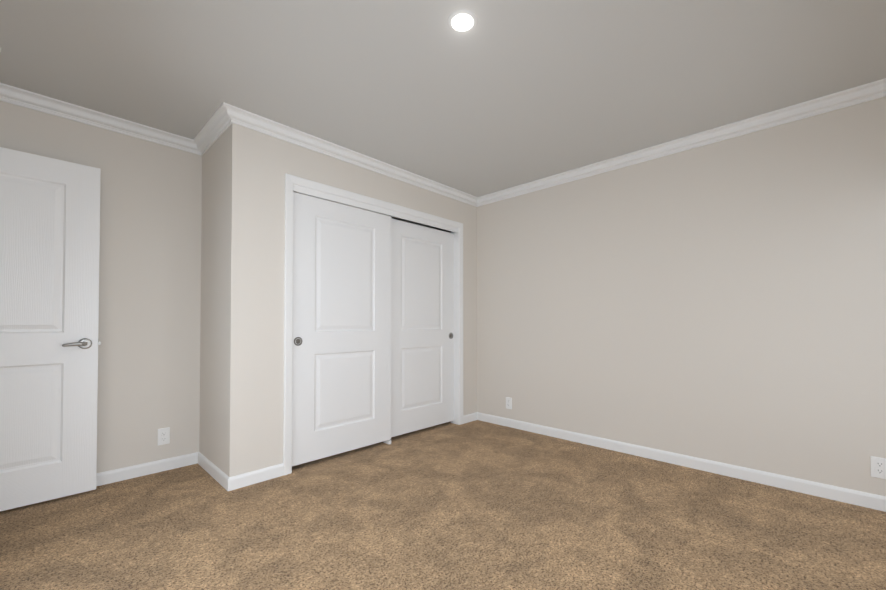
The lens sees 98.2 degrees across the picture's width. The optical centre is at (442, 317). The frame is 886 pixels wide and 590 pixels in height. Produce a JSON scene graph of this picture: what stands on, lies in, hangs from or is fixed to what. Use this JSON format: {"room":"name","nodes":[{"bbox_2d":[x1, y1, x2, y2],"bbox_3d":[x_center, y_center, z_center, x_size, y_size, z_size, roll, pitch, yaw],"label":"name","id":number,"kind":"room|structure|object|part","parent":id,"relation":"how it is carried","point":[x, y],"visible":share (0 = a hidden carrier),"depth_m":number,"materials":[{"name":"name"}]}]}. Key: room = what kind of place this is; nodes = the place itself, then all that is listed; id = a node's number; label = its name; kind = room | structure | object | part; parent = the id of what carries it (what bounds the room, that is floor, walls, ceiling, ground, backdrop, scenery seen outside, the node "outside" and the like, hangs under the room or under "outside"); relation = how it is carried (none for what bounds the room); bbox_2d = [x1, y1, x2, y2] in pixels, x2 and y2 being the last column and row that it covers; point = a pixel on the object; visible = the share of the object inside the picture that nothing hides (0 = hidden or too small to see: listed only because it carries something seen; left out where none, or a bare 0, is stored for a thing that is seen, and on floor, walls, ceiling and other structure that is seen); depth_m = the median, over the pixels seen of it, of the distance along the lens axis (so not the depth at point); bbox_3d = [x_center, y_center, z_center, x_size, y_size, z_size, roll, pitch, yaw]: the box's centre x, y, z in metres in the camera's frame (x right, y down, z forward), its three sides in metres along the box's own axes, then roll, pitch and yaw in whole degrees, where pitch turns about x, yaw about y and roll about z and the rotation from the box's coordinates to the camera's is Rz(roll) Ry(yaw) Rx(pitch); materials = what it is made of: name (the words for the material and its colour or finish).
{"room":"empty bedroom","nodes":[
{"label":"empty bedroom","id":0,"kind":"room"},
{"bbox_2d":[199,129,226,471],"bbox_3d":[-1.617,-0.109,2.784,0.600,2.440,0.100,-1,-1,44],"label":"wall","id":1,"kind":"structure","parent":0,"point":[213,310],"depth_m":2.72,"materials":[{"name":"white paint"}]},
{"bbox_2d":[192,112,228,153],"bbox_3d":[-1.618,-1.293,2.679,0.570,0.075,0.076,-1,-1,44],"label":"crown molding","id":2,"kind":"structure","parent":1,"relation":"attached to","point":[212,130],"depth_m":2.73,"materials":[{"name":"white paint"}]},
{"bbox_2d":[196,452,231,490],"bbox_3d":[-1.602,1.068,2.673,0.673,0.083,0.013,-1,-1,44],"label":"baseboard","id":3,"kind":"structure","parent":1,"relation":"attached to","point":[225,481],"depth_m":2.63,"materials":[{"name":"white paint"}]},
{"bbox_2d":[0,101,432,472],"bbox_3d":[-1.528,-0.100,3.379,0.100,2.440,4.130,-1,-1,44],"label":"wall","id":4,"kind":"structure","parent":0,"point":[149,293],"depth_m":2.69,"materials":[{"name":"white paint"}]},
{"bbox_2d":[0,147,100,510],"bbox_3d":[-2.490,0.064,2.172,0.162,2.045,0.825,-1,-1,44],"label":"door","id":5,"kind":"structure","parent":4,"relation":"in","point":[49,256],"depth_m":2.29,"materials":[{"name":"white wood"}]},
{"bbox_3d":[-2.264,0.165,2.403,0.162,0.066,0.177,-1,-1,44],"label":"handle","id":6,"kind":"part","parent":5,"relation":"part of","materials":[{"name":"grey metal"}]},
{"bbox_2d":[0,83,202,155],"bbox_3d":[-2.304,-1.297,2.469,0.076,0.075,1.335,-1,-1,44],"label":"crown molding","id":7,"kind":"structure","parent":4,"relation":"attached to","point":[9,94],"depth_m":2.48,"materials":[{"name":"white paint"}]},
{"bbox_2d":[96,452,195,485],"bbox_3d":[-2.358,1.064,2.422,0.014,0.083,1.425,-1,-1,44],"label":"baseboard","id":8,"kind":"structure","parent":4,"relation":"attached to","point":[111,476],"depth_m":2.69,"materials":[{"name":"white paint"}]},
{"bbox_2d":[158,427,169,445],"bbox_3d":[-2.022,0.863,2.777,0.008,0.118,0.072,-1,-1,44],"label":"outlet","id":9,"kind":"object","parent":4,"relation":"attached to","point":[163,436],"visible":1,"depth_m":2.77,"materials":[{"name":"white plastic"}]},
{"bbox_2d":[224,123,476,476],"bbox_3d":[-0.529,-0.100,3.404,0.100,2.440,2.505,-1,-1,44],"label":"wall","id":10,"kind":"structure","parent":0,"point":[259,165],"depth_m":2.63,"materials":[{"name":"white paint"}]},
{"bbox_2d":[232,463,283,489],"bbox_3d":[-1.235,1.067,2.577,0.013,0.083,0.330,-1,-1,44],"label":"baseboard","id":11,"kind":"structure","parent":10,"relation":"attached to","point":[253,477],"depth_m":2.56,"materials":[{"name":"white paint"}]},
{"bbox_2d":[292,192,391,465],"bbox_3d":[-0.790,0.087,3.111,0.035,1.988,0.908,-1,-1,44],"label":"closet door","id":12,"kind":"structure","parent":10,"relation":"in","point":[341,380],"depth_m":3.05,"materials":[{"name":"white wood"}]},
{"bbox_2d":[294,337,301,345],"bbox_3d":[-1.059,0.176,2.805,0.005,0.064,0.064,-1,-1,44],"label":"door pull","id":13,"kind":"object","parent":12,"relation":"attached to","point":[298,341],"visible":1,"depth_m":2.80,"materials":[{"name":"grey metal"}]},
{"bbox_2d":[216,102,479,205],"bbox_3d":[-0.524,-1.284,3.301,0.076,0.075,2.491,-1,-1,44],"label":"crown molding","id":14,"kind":"structure","parent":10,"relation":"attached to","point":[224,117],"depth_m":2.93,"materials":[{"name":"white paint"}]},
{"bbox_2d":[283,173,462,474],"bbox_3d":[-0.453,0.054,3.397,0.016,2.132,1.914,-1,-1,44],"label":"trim","id":15,"kind":"structure","parent":10,"relation":"attached to","point":[290,180],"depth_m":2.75,"materials":[{"name":"white paint"}]},
{"bbox_2d":[391,219,453,436],"bbox_3d":[-0.212,0.097,3.773,0.035,1.988,0.908,-1,-1,44],"label":"closet door","id":16,"kind":"structure","parent":10,"relation":"in","point":[422,326],"depth_m":3.75,"materials":[{"name":"white wood"}]},
{"bbox_2d":[0,420,885,589],"bbox_3d":[-0.490,1.121,1.485,4.800,0.060,5.380,-1,-1,44],"label":"floor","id":17,"kind":"structure","parent":0,"point":[477,505],"depth_m":2.00,"materials":[{"name":"carpet"}]},
{"bbox_2d":[0,0,885,196],"bbox_3d":[-0.490,-1.388,1.524,4.800,0.080,5.380,-1,-1,44],"label":"ceiling","id":18,"kind":"structure","parent":0,"point":[503,94],"depth_m":2.06,"materials":[{"name":"grey paint"}]},
{"bbox_2d":[448,10,477,33],"bbox_3d":[0.089,-1.339,1.746,0.136,0.011,0.136,-1,-1,44],"label":"recessed light","id":19,"kind":"object","parent":18,"relation":"in","point":[462,21],"visible":1,"depth_m":1.73,"materials":[{"name":"white"}]},
{"bbox_2d":[433,97,885,495],"bbox_3d":[1.454,-0.101,3.296,4.500,2.440,0.100,-1,-1,44],"label":"wall","id":20,"kind":"structure","parent":0,"point":[723,301],"depth_m":2.75,"materials":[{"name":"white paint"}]},
{"bbox_2d":[506,397,511,408],"bbox_3d":[0.678,0.887,3.958,0.072,0.118,0.008,-1,-1,44],"label":"electrical outlet","id":21,"kind":"object","parent":20,"relation":"attached to","point":[508,402],"visible":1,"depth_m":3.96,"materials":[{"name":"white plastic"}]},
{"bbox_2d":[472,412,885,511],"bbox_3d":[1.656,1.073,3.005,3.570,0.083,0.012,-1,-1,44],"label":"baseboard","id":22,"kind":"structure","parent":20,"relation":"attached to","point":[822,490],"depth_m":2.74,"materials":[{"name":"white paint"}]},
{"bbox_2d":[475,78,885,206],"bbox_3d":[1.612,-1.288,3.039,3.510,0.075,0.076,-1,-1,44],"label":"crown molding","id":23,"kind":"structure","parent":20,"relation":"attached to","point":[874,90],"depth_m":2.73,"materials":[{"name":"white paint"}]},
{"bbox_2d":[870,456,885,478],"bbox_3d":[2.499,0.862,2.195,0.072,0.118,0.008,-1,-1,44],"label":"electrical outlet","id":24,"kind":"object","parent":20,"relation":"attached to","point":[877,467],"visible":1,"depth_m":2.20,"materials":[{"name":"white plastic"}]}
]}

